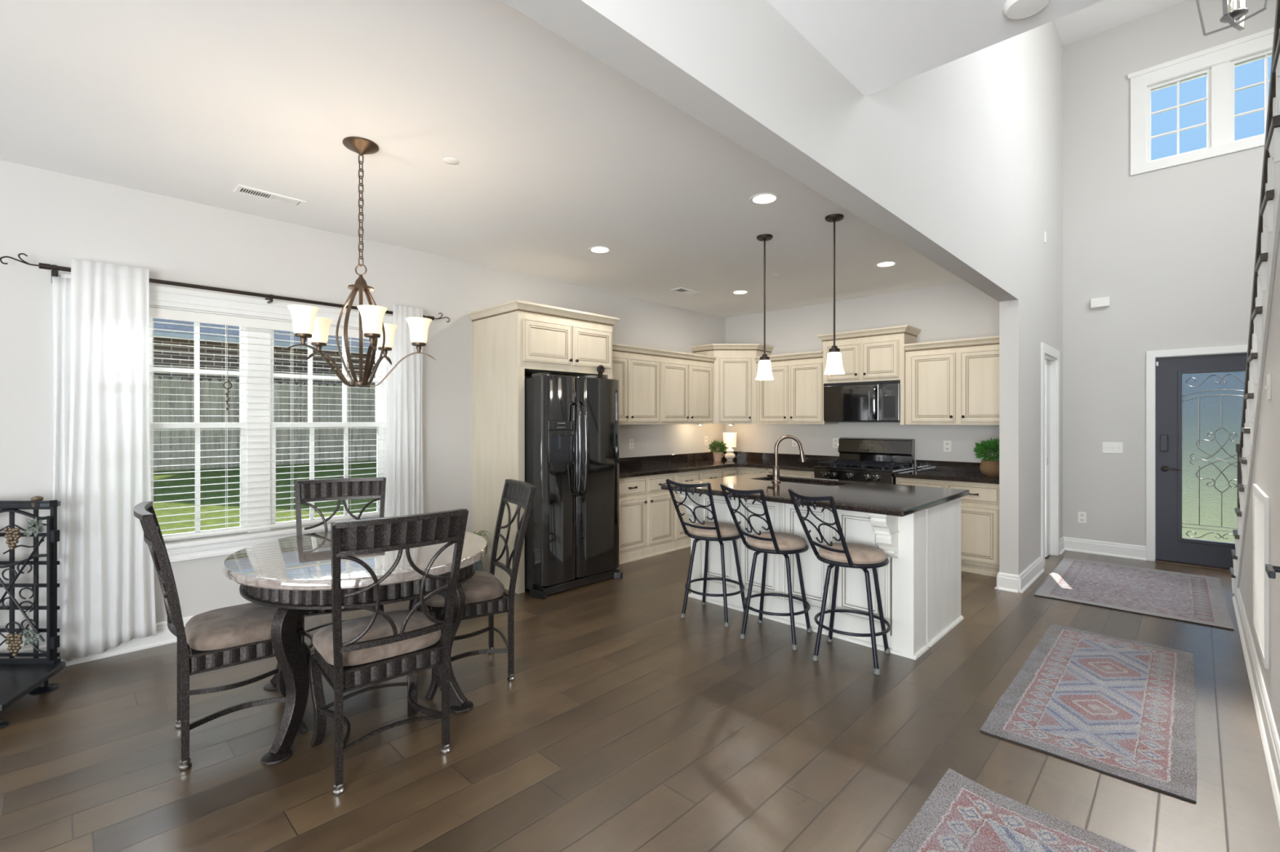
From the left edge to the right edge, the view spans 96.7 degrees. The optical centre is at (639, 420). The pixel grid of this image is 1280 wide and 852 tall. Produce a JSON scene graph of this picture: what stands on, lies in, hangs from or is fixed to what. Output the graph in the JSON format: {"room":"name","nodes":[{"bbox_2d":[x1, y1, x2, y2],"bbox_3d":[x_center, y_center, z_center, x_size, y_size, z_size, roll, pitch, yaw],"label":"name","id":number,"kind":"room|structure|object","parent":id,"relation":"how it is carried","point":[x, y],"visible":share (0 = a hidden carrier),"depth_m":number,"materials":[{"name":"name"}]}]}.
{"room":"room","nodes":[
{"label":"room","id":0,"kind":"room"},
{"bbox_2d":[0,160,725,653],"bbox_3d":[-3.069,-1.340,3.642,0.161,5.500,12.326,0,0,44],"label":"wall","id":1,"kind":"structure","parent":0,"point":[50,217],"depth_m":3.80,"materials":[{"name":"paint"}]},
{"bbox_2d":[0,615,195,666],"bbox_3d":[-4.372,1.340,2.171,0.030,0.140,8.200,0,0,44],"label":"baseboard","id":2,"kind":"structure","parent":1,"relation":"attached to","point":[163,636],"depth_m":3.48,"materials":[{"name":"wood"}]},
{"bbox_2d":[0,253,449,322],"bbox_3d":[-2.548,-0.845,3.971,0.126,0.126,2.554,0,0,44],"label":"curtain rod","id":3,"kind":"object","parent":1,"relation":"attached to","point":[55,268],"visible":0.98,"depth_m":3.69,"materials":[{"name":"brown metal"}]},
{"bbox_2d":[51,275,76,662],"bbox_3d":[-3.253,0.280,3.239,0.169,2.180,0.054,0,0,-36],"label":"sheer curtain","id":4,"kind":"object","parent":3,"relation":"hanging from","point":[61,286],"visible":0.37,"depth_m":3.22,"materials":[{"name":"white fabric"}]},
{"bbox_2d":[60,257,155,658],"bbox_3d":[-3.088,0.215,3.318,0.049,2.260,0.410,0,0,41],"label":"sheer curtain","id":5,"kind":"object","parent":3,"relation":"hanging from","point":[108,596],"visible":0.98,"depth_m":3.31,"materials":[{"name":"white fabric"}]},
{"bbox_2d":[391,304,423,516],"bbox_3d":[-1.868,0.215,4.572,0.057,2.260,0.280,0,0,40],"label":"sheer curtain","id":6,"kind":"object","parent":3,"relation":"hanging from","point":[407,459],"visible":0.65,"depth_m":4.55,"materials":[{"name":"white fabric"}]},
{"bbox_2d":[57,273,393,564],"bbox_3d":[-2.678,0.029,4.004,0.216,1.739,1.990,0,0,44],"label":"window","id":7,"kind":"structure","parent":1,"relation":"in","point":[255,417],"depth_m":3.99,"materials":[{"name":"white wood"}]},
{"bbox_2d":[149,306,384,539],"bbox_3d":[-2.658,0.025,3.984,0.061,1.460,1.698,0,0,44],"label":"window blind","id":8,"kind":"object","parent":7,"relation":"attached to","point":[154,313],"visible":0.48,"depth_m":3.90,"materials":[{"name":"white plastic"}]},
{"bbox_2d":[222,382,232,410],"bbox_3d":[-2.769,-0.350,3.820,0.019,0.580,0.052,0,0,44],"label":"hanging ornament","id":9,"kind":"object","parent":8,"relation":"hanging from","point":[224,383],"visible":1,"depth_m":3.81,"materials":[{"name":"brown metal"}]},
{"bbox_2d":[629,439,633,448],"bbox_3d":[-0.099,0.270,6.565,0.008,0.115,0.072,0,0,44],"label":"wall outlet","id":10,"kind":"object","parent":1,"relation":"attached to","point":[631,441],"visible":1,"depth_m":6.56,"materials":[{"name":"white plastic"}]},
{"bbox_2d":[612,342,662,424],"bbox_3d":[-0.261,-0.375,6.127,0.388,0.840,1.085,0,0,44],"label":"upper cabinet","id":11,"kind":"object","parent":1,"relation":"attached to","point":[636,368],"visible":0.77,"depth_m":6.13,"materials":[{"name":"wood"}]},
{"bbox_2d":[659,349,716,424],"bbox_3d":[0.470,-0.375,6.876,0.388,0.840,1.005,0,0,44],"label":"upper cabinet","id":12,"kind":"object","parent":1,"relation":"attached to","point":[686,379],"visible":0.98,"depth_m":6.71,"materials":[{"name":"wood"}]},
{"bbox_2d":[618,451,839,466],"bbox_3d":[0.799,0.475,6.301,1.662,0.100,2.816,0,0,44],"label":"backsplash","id":13,"kind":"structure","parent":1,"relation":"attached to","point":[654,460],"depth_m":7.12,"materials":[{"name":"stone"}]},
{"bbox_2d":[0,0,964,318],"bbox_3d":[-1.780,-1.480,2.349,3.490,0.120,12.076,0,0,44],"label":"ceiling","id":14,"kind":"structure","parent":0,"point":[561,154],"depth_m":2.88,"materials":[{"name":"paint"}]},
{"bbox_2d":[234,184,306,207],"bbox_3d":[-2.339,-1.417,3.603,0.141,0.009,0.361,0,0,44],"label":"ceiling vent","id":15,"kind":"object","parent":14,"relation":"in","point":[242,189],"visible":1,"depth_m":3.59,"materials":[{"name":"white metal"}]},
{"bbox_2d":[283,136,435,387],"bbox_3d":[-1.437,-0.795,2.902,0.686,1.250,0.683,0,0,44],"label":"chandelier","id":16,"kind":"object","parent":14,"relation":"hanging from","point":[305,323],"visible":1,"depth_m":2.91,"materials":[{"name":"brown metal"}]},
{"bbox_2d":[443,157,459,164],"bbox_3d":[-1.033,-1.419,3.114,0.084,0.003,0.084,0,0,44],"label":"sprinkler cover","id":17,"kind":"object","parent":14,"relation":"attached to","point":[451,161],"visible":1,"depth_m":3.11,"materials":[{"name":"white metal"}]},
{"bbox_2d":[588,246,611,253],"bbox_3d":[-0.334,-1.420,4.734,0.192,0.008,0.192,0,0,44],"label":"recessed light","id":18,"kind":"object","parent":14,"relation":"in","point":[598,250],"visible":1,"depth_m":4.74,"materials":[{"name":"white metal"}]},
{"bbox_2d":[670,287,701,295],"bbox_3d":[0.503,-1.417,6.243,0.161,0.009,0.341,0,0,44],"label":"ceiling vent","id":19,"kind":"object","parent":14,"relation":"in","point":[681,290],"visible":1,"depth_m":6.23,"materials":[{"name":"white metal"}]},
{"bbox_2d":[731,290,749,294],"bbox_3d":[1.111,-1.420,6.300,0.192,0.008,0.192,0,0,44],"label":"recessed light","id":20,"kind":"object","parent":14,"relation":"in","point":[735,292],"visible":1,"depth_m":6.31,"materials":[{"name":"white metal"}]},
{"bbox_2d":[749,192,779,204],"bbox_3d":[0.797,-1.420,3.645,0.192,0.008,0.192,0,0,44],"label":"recessed light","id":21,"kind":"object","parent":14,"relation":"in","point":[766,198],"visible":1,"depth_m":3.64,"materials":[{"name":"white metal"}]},
{"bbox_2d":[755,234,773,380],"bbox_3d":[0.963,-0.868,4.391,0.140,1.105,0.140,0,0,44],"label":"pendant light","id":22,"kind":"object","parent":14,"relation":"hanging from","point":[764,371],"visible":1,"depth_m":4.37,"materials":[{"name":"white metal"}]},
{"bbox_2d":[823,213,844,374],"bbox_3d":[1.355,-0.873,3.966,0.140,1.095,0.140,0,0,44],"label":"pendant light","id":23,"kind":"object","parent":14,"relation":"hanging from","point":[834,363],"visible":1,"depth_m":3.94,"materials":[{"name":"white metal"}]},
{"bbox_2d":[875,261,897,267],"bbox_3d":[2.236,-1.420,5.170,0.192,0.008,0.192,0,0,44],"label":"recessed light","id":24,"kind":"object","parent":14,"relation":"in","point":[887,264],"visible":1,"depth_m":5.16,"materials":[{"name":"white metal"}]},
{"bbox_2d":[0,546,1279,851],"bbox_3d":[0.142,1.470,1.363,8.100,0.120,13.550,0,0,44],"label":"floor","id":25,"kind":"structure","parent":0,"point":[625,722],"depth_m":2.42,"materials":[{"name":"brown wood"}]},
{"bbox_2d":[0,496,66,729],"bbox_3d":[-3.181,0.903,2.832,0.793,1.014,0.453,0,0,44],"label":"wine rack","id":26,"kind":"object","parent":25,"relation":"on","point":[19,677],"visible":1,"depth_m":2.98,"materials":[{"name":"metal"}]},
{"bbox_2d":[0,500,60,507],"bbox_3d":[-3.297,0.435,2.993,0.473,0.035,0.085,0,0,0],"label":"shelf","id":27,"kind":"object","parent":26,"relation":"on","point":[3,504],"depth_m":2.95,"materials":[{"name":"metal"}]},
{"bbox_2d":[0,661,66,711],"bbox_3d":[-3.186,1.300,2.784,0.432,0.030,0.708,0,0,-23],"label":"shelf","id":28,"kind":"object","parent":26,"relation":"on","point":[17,679],"depth_m":2.86,"materials":[{"name":"metal"}]},
{"bbox_2d":[133,501,311,771],"bbox_3d":[-1.864,0.890,2.551,0.609,1.051,0.505,0,0,-41],"label":"dining chair","id":29,"kind":"object","parent":25,"relation":"on","point":[239,634],"visible":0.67,"depth_m":2.41,"materials":[{"name":"grey metal"}]},
{"bbox_2d":[184,602,303,651],"bbox_3d":[-1.805,0.915,2.603,0.430,0.085,0.469,0,0,-41],"label":"seat cushion","id":30,"kind":"object","parent":29,"relation":"on","point":[248,625],"depth_m":2.46,"materials":[{"name":"beige fabric"}]},
{"bbox_2d":[294,477,386,653],"bbox_3d":[-1.748,0.890,3.311,0.505,1.051,0.609,0,0,-25],"label":"dining chair","id":31,"kind":"object","parent":25,"relation":"on","point":[356,488],"visible":0.2,"depth_m":3.52,"materials":[{"name":"grey metal"}]},
{"bbox_2d":[222,530,487,765],"bbox_3d":[-1.404,1.038,2.907,1.294,0.776,1.197,0,0,31],"label":"dining table","id":32,"kind":"object","parent":25,"relation":"on","point":[291,575],"visible":0.73,"depth_m":2.48,"materials":[{"name":"stone"}]},
{"bbox_2d":[308,508,468,796],"bbox_3d":[-1.075,0.890,2.392,0.505,1.051,0.609,0,0,-40],"label":"dining chair","id":33,"kind":"object","parent":25,"relation":"on","point":[357,652],"visible":1,"depth_m":2.26,"materials":[{"name":"grey metal"}]},
{"bbox_2d":[312,609,441,666],"bbox_3d":[-1.125,0.915,2.452,0.469,0.085,0.430,0,0,-40],"label":"seat cushion","id":34,"kind":"object","parent":33,"relation":"on","point":[322,641],"depth_m":2.34,"materials":[{"name":"beige fabric"}]},
{"bbox_2d":[412,479,536,700],"bbox_3d":[-0.928,0.890,3.191,0.609,1.051,0.505,0,0,-29],"label":"dining chair","id":35,"kind":"object","parent":25,"relation":"on","point":[484,593],"visible":0.66,"depth_m":3.08,"materials":[{"name":"grey metal"}]},
{"bbox_2d":[424,570,504,607],"bbox_3d":[-0.996,0.915,3.153,0.430,0.085,0.469,0,0,-29],"label":"seat cushion","id":36,"kind":"object","parent":35,"relation":"on","point":[482,588],"depth_m":3.02,"materials":[{"name":"beige fabric"}]},
{"bbox_2d":[465,530,491,571],"bbox_3d":[-1.422,1.170,4.788,0.366,0.480,0.346,0,0,18],"label":"spider plant","id":37,"kind":"object","parent":25,"relation":"on","point":[478,566],"visible":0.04,"depth_m":4.76,"materials":[{"name":"green plant"}]},
{"bbox_2d":[467,299,619,594],"bbox_3d":[-0.868,0.223,5.227,0.779,2.375,1.140,0,0,44],"label":"tall cabinet","id":38,"kind":"object","parent":25,"relation":"on","point":[513,340],"visible":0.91,"depth_m":4.86,"materials":[{"name":"wood"}]},
{"bbox_2d":[524,373,622,599],"bbox_3d":[-0.755,0.515,5.069,0.939,1.790,0.890,0,0,44],"label":"refrigerator","id":39,"kind":"object","parent":25,"relation":"on","point":[571,423],"visible":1,"depth_m":4.69,"materials":[{"name":"black metal"}]},
{"bbox_2d":[596,364,605,378],"bbox_3d":[-0.357,-0.435,5.175,0.060,0.139,0.080,0,0,44],"label":"figurine","id":40,"kind":"object","parent":39,"relation":"on","point":[600,369],"visible":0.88,"depth_m":5.16,"materials":[{"name":"brown metal"}]},
{"bbox_2d":[618,473,675,564],"bbox_3d":[-0.189,0.989,6.007,0.660,0.842,1.015,0,0,44],"label":"base cabinet","id":41,"kind":"object","parent":25,"relation":"on","point":[646,510],"visible":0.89,"depth_m":5.83,"materials":[{"name":"wood"}]},
{"bbox_2d":[618,451,839,478],"bbox_3d":[0.799,0.495,6.301,1.662,0.141,2.816,0,0,44],"label":"countertop","id":42,"kind":"structure","parent":41,"relation":"on","point":[629,467],"depth_m":6.82,"materials":[{"name":"stone"}]},
{"bbox_2d":[708,440,726,461],"bbox_3d":[1.006,0.387,7.361,0.250,0.276,0.255,0,0,44],"label":"potted plant","id":43,"kind":"object","parent":42,"relation":"on","point":[717,454],"visible":1,"depth_m":7.32,"materials":[{"name":"green plant"}]},
{"bbox_2d":[723,432,737,460],"bbox_3d":[1.181,0.345,7.468,0.184,0.360,0.184,0,0,44],"label":"table lamp","id":44,"kind":"object","parent":42,"relation":"on","point":[729,438],"visible":0.98,"depth_m":7.41,"materials":[{"name":"white ceramic"}]},
{"bbox_2d":[673,468,722,551],"bbox_3d":[0.476,0.989,6.688,0.660,0.842,0.882,0,0,44],"label":"base cabinet","id":45,"kind":"object","parent":25,"relation":"on","point":[682,540],"visible":0.15,"depth_m":6.28,"materials":[{"name":"wood"}]},
{"bbox_2d":[665,479,745,627],"bbox_3d":[0.496,0.913,4.068,0.429,0.997,0.562,0,0,41],"label":"bar stool","id":46,"kind":"object","parent":25,"relation":"on","point":[714,531],"visible":0.93,"depth_m":3.98,"materials":[{"name":"black metal"}]},
{"bbox_2d":[688,521,739,537],"bbox_3d":[0.540,0.787,4.119,0.384,0.073,0.384,0,0,32],"label":"seat cushion","id":47,"kind":"object","parent":46,"relation":"on","point":[725,530],"depth_m":3.98,"materials":[{"name":"fabric"}]},
{"bbox_2d":[722,466,758,477],"bbox_3d":[1.196,0.989,7.243,0.915,0.842,0.913,0,0,44],"label":"base cabinet","id":48,"kind":"object","parent":25,"relation":"on","point":[733,471],"visible":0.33,"depth_m":6.90,"materials":[{"name":"wood"}]},
{"bbox_2d":[720,484,812,650],"bbox_3d":[0.850,0.913,3.693,0.583,0.998,0.465,0,0,-40],"label":"bar stool","id":49,"kind":"object","parent":25,"relation":"on","point":[771,542],"visible":1,"depth_m":3.62,"materials":[{"name":"black metal"}]},
{"bbox_2d":[746,532,806,550],"bbox_3d":[0.895,0.787,3.731,0.384,0.073,0.384,0,0,31],"label":"seat cushion","id":50,"kind":"object","parent":49,"relation":"on","point":[785,541],"depth_m":3.61,"materials":[{"name":"fabric"}]},
{"bbox_2d":[758,467,814,478],"bbox_3d":[1.880,0.989,6.753,0.742,0.842,0.659,0,0,44],"label":"base cabinet","id":51,"kind":"object","parent":25,"relation":"on","point":[761,471],"visible":0.03,"depth_m":6.49,"materials":[{"name":"wood"}]},
{"bbox_2d":[661,473,969,660],"bbox_3d":[1.257,0.953,4.227,1.805,0.914,1.296,0,0,44],"label":"kitchen island","id":52,"kind":"object","parent":25,"relation":"on","point":[917,528],"visible":0.81,"depth_m":3.77,"materials":[{"name":"wood"}]},
{"bbox_2d":[661,473,969,516],"bbox_3d":[1.257,0.515,4.227,1.805,0.038,1.296,0,0,44],"label":"island countertop","id":53,"kind":"structure","parent":52,"relation":"on","point":[883,499],"depth_m":3.95,"materials":[{"name":"stone"}]},
{"bbox_2d":[766,435,805,482],"bbox_3d":[1.165,0.307,4.549,0.308,0.378,0.085,0,0,17],"label":"kitchen faucet","id":54,"kind":"object","parent":53,"relation":"on","point":[775,475],"visible":1,"depth_m":4.54,"materials":[{"name":"metal"}]},
{"bbox_2d":[771,480,836,486],"bbox_3d":[1.329,0.627,4.691,0.761,0.186,0.381,0,0,44],"label":"sink basin","id":55,"kind":"object","parent":53,"relation":"in","point":[805,482],"depth_m":4.82,"materials":[{"name":"metal"}]},
{"bbox_2d":[787,488,890,675],"bbox_3d":[1.218,0.913,3.364,0.594,0.998,0.487,0,0,-32],"label":"bar stool","id":56,"kind":"object","parent":25,"relation":"on","point":[843,554],"visible":1,"depth_m":3.30,"materials":[{"name":"black metal"}]},
{"bbox_2d":[817,542,886,564],"bbox_3d":[1.263,0.787,3.392,0.383,0.073,0.383,0,0,32],"label":"seat cushion","id":57,"kind":"object","parent":56,"relation":"on","point":[860,553],"depth_m":3.28,"materials":[{"name":"fabric"}]},
{"bbox_2d":[813,437,915,484],"bbox_3d":[2.426,0.805,6.172,0.840,1.210,0.718,0,0,44],"label":"gas range","id":58,"kind":"object","parent":25,"relation":"on","point":[877,460],"visible":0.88,"depth_m":6.16,"materials":[{"name":"black metal"}]},
{"bbox_2d":[813,463,913,472],"bbox_3d":[2.418,0.510,6.164,0.840,0.025,0.611,0,0,44],"label":"cooktop","id":59,"kind":"object","parent":58,"relation":"in","point":[833,468],"depth_m":6.00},
{"bbox_2d":[895,477,999,577],"bbox_3d":[3.105,0.989,5.557,0.973,0.842,0.661,0,0,44],"label":"base cabinet","id":60,"kind":"object","parent":25,"relation":"on","point":[980,509],"visible":0.41,"depth_m":5.18,"materials":[{"name":"wood"}]},
{"bbox_2d":[893,459,999,484],"bbox_3d":[3.107,0.495,5.562,0.978,0.141,0.651,0,0,44],"label":"countertop","id":61,"kind":"structure","parent":60,"relation":"on","point":[966,472],"depth_m":5.68,"materials":[{"name":"stone"}]},
{"bbox_2d":[973,437,999,476],"bbox_3d":[3.309,0.342,5.323,0.334,0.366,0.335,0,0,44],"label":"plant","id":62,"kind":"object","parent":61,"relation":"on","point":[989,467],"visible":0.75,"depth_m":5.29,"materials":[{"name":"green plant"}]},
{"bbox_2d":[979,459,999,476],"bbox_3d":[3.304,0.450,5.326,0.212,0.150,0.212,0,0,44],"label":"basket","id":63,"kind":"object","parent":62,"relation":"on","point":[988,468],"depth_m":5.26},
{"bbox_2d":[887,768,1137,851],"bbox_3d":[0.815,1.395,1.315,1.904,0.029,0.794,0,0,-44],"label":"area rug","id":64,"kind":"object","parent":25,"relation":"on","point":[961,814],"visible":1,"depth_m":1.95,"materials":[{"name":"carpet"}]},
{"bbox_2d":[979,623,1196,803],"bbox_3d":[2.437,1.404,3.001,0.708,0.010,1.864,0,0,44],"label":"area rug","id":65,"kind":"object","parent":25,"relation":"on","point":[1122,708],"visible":1,"depth_m":2.76,"materials":[{"name":"carpet"}]},
{"bbox_2d":[1034,557,1233,630],"bbox_3d":[4.159,1.404,4.814,1.114,0.010,1.704,0,0,43],"label":"area rug","id":66,"kind":"object","parent":25,"relation":"on","point":[1170,595],"visible":1,"depth_m":4.68,"materials":[{"name":"fabric"}]},
{"bbox_2d":[1229,0,1279,593],"bbox_3d":[3.869,-0.598,2.783,1.241,4.016,4.174,0,0,44],"label":"staircase","id":67,"kind":"structure","parent":25,"relation":"on","point":[1268,220],"depth_m":2.90,"materials":[{"name":"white wood"}]},
{"bbox_2d":[501,0,1062,575],"bbox_3d":[-0.066,-1.340,1.511,0.136,5.500,13.271,0,0,44],"label":"wall","id":68,"kind":"structure","parent":0,"point":[959,162],"depth_m":3.13,"materials":[{"name":"paint"}]},
{"bbox_2d":[994,572,999,589],"bbox_3d":[3.077,1.340,4.850,0.030,0.140,0.280,0,0,44],"label":"baseboard","id":69,"kind":"object","parent":68,"relation":"attached to","point":[997,576],"visible":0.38,"depth_m":4.74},
{"bbox_2d":[998,572,1018,593],"bbox_3d":[3.042,1.340,4.696,0.135,0.140,0.030,0,0,44],"label":"baseboard","id":70,"kind":"structure","parent":68,"relation":"attached to","point":[1007,582],"depth_m":4.69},
{"bbox_2d":[1018,555,1044,593],"bbox_3d":[3.439,1.340,4.985,0.030,0.140,0.940,0,0,44],"label":"baseboard","id":71,"kind":"structure","parent":68,"relation":"attached to","point":[1035,570],"depth_m":4.93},
{"bbox_2d":[1044,360,1049,557],"bbox_3d":[4.214,0.389,5.894,0.039,2.018,0.202,0,0,44],"label":"door","id":72,"kind":"structure","parent":68,"relation":"in","point":[1046,362],"depth_m":5.82,"materials":[{"name":"white wood"}]},
{"bbox_2d":[1040,342,1059,569],"bbox_3d":[4.035,0.340,5.704,0.159,2.141,0.920,0,0,44],"label":"trim","id":73,"kind":"structure","parent":68,"relation":"attached to","point":[1048,353],"depth_m":5.92,"materials":[{"name":"wood"}]},
{"bbox_2d":[1059,537,1065,555],"bbox_3d":[4.519,1.340,6.091,0.030,0.140,0.310,0,0,44],"label":"baseboard","id":74,"kind":"structure","parent":68,"relation":"attached to","point":[1062,549],"depth_m":6.08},
{"bbox_2d":[725,281,999,469],"bbox_3d":[2.480,-0.005,6.712,3.495,2.830,0.120,0,0,44],"label":"wall","id":75,"kind":"structure","parent":0,"point":[957,310],"depth_m":6.45,"materials":[{"name":"paint"}]},
{"bbox_2d":[690,343,774,424],"bbox_3d":[1.193,-0.455,7.345,0.768,1.000,0.772,0,0,44],"label":"upper cabinet","id":76,"kind":"object","parent":75,"relation":"attached to","point":[735,366],"visible":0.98,"depth_m":7.13,"materials":[{"name":"wood"}]},
{"bbox_2d":[754,351,822,424],"bbox_3d":[1.887,-0.375,6.936,0.898,0.840,0.388,0,0,44],"label":"upper cabinet","id":77,"kind":"object","parent":75,"relation":"attached to","point":[794,396],"visible":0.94,"depth_m":6.78,"materials":[{"name":"wood"}]},
{"bbox_2d":[791,437,797,446],"bbox_3d":[1.944,0.270,7.146,0.072,0.115,0.008,0,0,44],"label":"wall outlet","id":78,"kind":"object","parent":75,"relation":"attached to","point":[794,443],"visible":0.71,"depth_m":7.15,"materials":[{"name":"white plastic"}]},
{"bbox_2d":[832,438,838,448],"bbox_3d":[2.330,0.270,6.769,0.072,0.115,0.008,0,0,44],"label":"wall outlet","id":79,"kind":"object","parent":75,"relation":"attached to","point":[835,441],"visible":0.94,"depth_m":6.77,"materials":[{"name":"white plastic"}]},
{"bbox_2d":[817,324,921,424],"bbox_3d":[2.519,-0.465,6.298,0.988,1.020,0.418,0,0,44],"label":"upper cabinet","id":80,"kind":"object","parent":75,"relation":"attached to","point":[877,354],"visible":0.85,"depth_m":6.08,"materials":[{"name":"wood"}]},
{"bbox_2d":[823,380,900,422],"bbox_3d":[2.499,-0.199,6.295,0.832,0.438,0.450,0,0,44],"label":"microwave","id":81,"kind":"object","parent":80,"relation":"attached to","point":[869,401],"visible":0.97,"depth_m":6.16,"materials":[{"name":"black"}]},
{"bbox_2d":[943,440,951,452],"bbox_3d":[3.200,0.270,5.920,0.072,0.115,0.008,0,0,44],"label":"wall outlet","id":82,"kind":"object","parent":75,"relation":"attached to","point":[947,444],"visible":1,"depth_m":5.92,"materials":[{"name":"white plastic"}]},
{"bbox_2d":[915,459,981,472],"bbox_3d":[3.327,0.475,5.788,0.978,0.100,0.020,0,0,44],"label":"backsplash","id":83,"kind":"structure","parent":75,"relation":"attached to","point":[970,467],"depth_m":5.90,"materials":[{"name":"stone"}]},
{"bbox_2d":[903,335,999,425],"bbox_3d":[3.200,-0.370,5.655,0.975,0.830,0.388,0,0,44],"label":"upper cabinet","id":84,"kind":"object","parent":75,"relation":"attached to","point":[953,382],"visible":0.92,"depth_m":5.56,"materials":[{"name":"wood"}]},
{"bbox_2d":[767,0,1103,96],"bbox_3d":[-0.945,-1.570,-1.265,2.485,0.300,8.070,0,0,44],"label":"ceiling","id":85,"kind":"structure","parent":0,"point":[877,45],"depth_m":2.07,"materials":[{"name":"paint"}]},
{"bbox_2d":[1003,0,1050,19],"bbox_3d":[1.310,-1.408,1.922,0.136,0.024,0.136,0,0,44],"label":"smoke detector","id":86,"kind":"object","parent":85,"relation":"attached to","point":[1013,9],"visible":1,"depth_m":1.93,"materials":[{"name":"white plastic"}]},
{"bbox_2d":[1053,0,1185,45],"bbox_3d":[3.624,-4.140,3.499,2.900,0.100,5.470,0,0,44],"label":"ceiling","id":87,"kind":"structure","parent":0,"point":[1104,15],"depth_m":5.76,"materials":[{"name":"paint"}]},
{"bbox_2d":[1195,0,1268,35],"bbox_3d":[4.264,-3.463,4.083,0.324,1.254,0.324,0,0,16],"label":"lantern","id":88,"kind":"object","parent":87,"relation":"hanging from","point":[1235,14],"visible":1,"depth_m":4.06,"materials":[{"name":"metal"}]},
{"bbox_2d":[1062,0,1276,559],"bbox_3d":[4.840,-1.340,6.105,8.001,5.501,0.161,0,0,44],"label":"wall","id":89,"kind":"structure","parent":0,"point":[1172,249],"depth_m":5.83,"materials":[{"name":"paint"}]},
{"bbox_2d":[1077,511,1086,523],"bbox_3d":[4.735,1.040,6.091,0.072,0.115,0.008,0,0,44],"label":"wall outlet","id":90,"kind":"object","parent":89,"relation":"attached to","point":[1082,517],"visible":1,"depth_m":6.09,"materials":[{"name":"white plastic"}]},
{"bbox_2d":[1090,297,1110,308],"bbox_3d":[4.831,-1.238,5.971,0.155,0.095,0.045,0,0,44],"label":"door chime","id":91,"kind":"object","parent":89,"relation":"attached to","point":[1104,301],"visible":1,"depth_m":5.95,"materials":[{"name":"white plastic"}]},
{"bbox_2d":[1063,537,1146,560],"bbox_3d":[4.850,1.340,5.963,0.683,0.140,0.030,0,0,44],"label":"baseboard","id":92,"kind":"structure","parent":89,"relation":"attached to","point":[1074,544],"depth_m":5.94,"materials":[{"name":"wood"}]},
{"bbox_2d":[1102,441,1123,453],"bbox_3d":[4.912,0.283,5.912,0.165,0.115,0.016,0,0,44],"label":"light switch","id":93,"kind":"object","parent":89,"relation":"attached to","point":[1107,447],"visible":1,"depth_m":5.91,"materials":[{"name":"white plastic"}]},
{"bbox_2d":[1155,559,1230,572],"bbox_3d":[5.512,1.400,5.393,0.923,0.020,0.200,0,0,44],"label":"trim","id":94,"kind":"structure","parent":89,"relation":"attached to","point":[1177,563],"depth_m":5.46,"materials":[{"name":"brown metal"}]},
{"bbox_2d":[1146,345,1247,561],"bbox_3d":[5.530,0.358,5.411,1.061,2.106,0.171,0,0,44],"label":"trim","id":95,"kind":"structure","parent":89,"relation":"attached to","point":[1150,355],"depth_m":5.69,"materials":[{"name":"wood"}]},
{"bbox_2d":[1128,26,1274,176],"bbox_3d":[5.744,-3.018,5.199,1.941,1.036,0.196,0,0,44],"label":"window","id":96,"kind":"structure","parent":89,"relation":"in","point":[1218,63],"depth_m":5.44,"materials":[{"name":"white wood"}]},
{"bbox_2d":[1155,352,1247,568],"bbox_3d":[5.486,0.381,5.367,0.917,2.014,0.109,0,0,44],"label":"door","id":97,"kind":"structure","parent":89,"relation":"in","point":[1199,399],"depth_m":5.50,"materials":[{"name":"black glass"}]},
{"bbox_2d":[1239,231,1279,741],"bbox_3d":[2.917,-0.005,2.574,0.100,2.830,5.560,0,0,44],"label":"wall","id":98,"kind":"structure","parent":0,"point":[1266,463],"depth_m":2.52,"materials":[{"name":"paint"}]},
{"bbox_2d":[1231,585,1279,826],"bbox_3d":[2.815,1.340,2.562,0.030,0.140,5.400,0,0,44],"label":"baseboard","id":99,"kind":"structure","parent":98,"relation":"attached to","point":[1268,730],"depth_m":2.67,"materials":[{"name":"wood"}]},
{"bbox_2d":[1253,484,1268,669],"bbox_3d":[3.115,0.740,2.857,0.013,0.781,0.760,0,0,44],"label":"door","id":100,"kind":"structure","parent":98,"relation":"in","point":[1260,500],"depth_m":2.79,"materials":[{"name":"wood"}]},
{"bbox_2d":[1264,373,1271,399],"bbox_3d":[2.813,-0.150,2.550,0.016,0.115,0.120,0,0,44],"label":"light switch","id":101,"kind":"object","parent":98,"relation":"attached to","point":[1268,388],"visible":1,"depth_m":2.51,"materials":[{"name":"white plastic"}]},
{"bbox_2d":[1265,564,1279,578],"bbox_3d":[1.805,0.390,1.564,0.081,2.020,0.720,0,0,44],"label":"door handle","id":102,"kind":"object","parent":98,"relation":"in","point":[1271,571],"depth_m":1.75,"materials":[{"name":"black metal"}]},
{"label":"outside","id":103,"kind":"structure","parent":0,"visible":0},
{"bbox_2d":[153,452,376,535],"bbox_3d":[-14.343,1.235,20.983,40.160,0.850,70.000,0,0,44],"label":"lawn","id":104,"kind":"structure","parent":103,"point":[366,465],"depth_m":9.03,"materials":[{"name":"green plant"}]},
{"bbox_2d":[153,318,375,458],"bbox_3d":[-10.411,-3.090,15.748,16.100,8.600,21.200,0,0,44],"label":"house","id":105,"kind":"structure","parent":104,"relation":"on","point":[156,326],"depth_m":14.66,"materials":[{"name":"brick"}]},
{"bbox_2d":[153,376,376,471],"bbox_3d":[-7.381,0.090,12.500,0.074,1.840,14.583,0,0,44],"label":"wooden fence","id":106,"kind":"object","parent":104,"relation":"on","point":[358,437],"visible":0.1,"depth_m":12.10,"materials":[{"name":"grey wood"}]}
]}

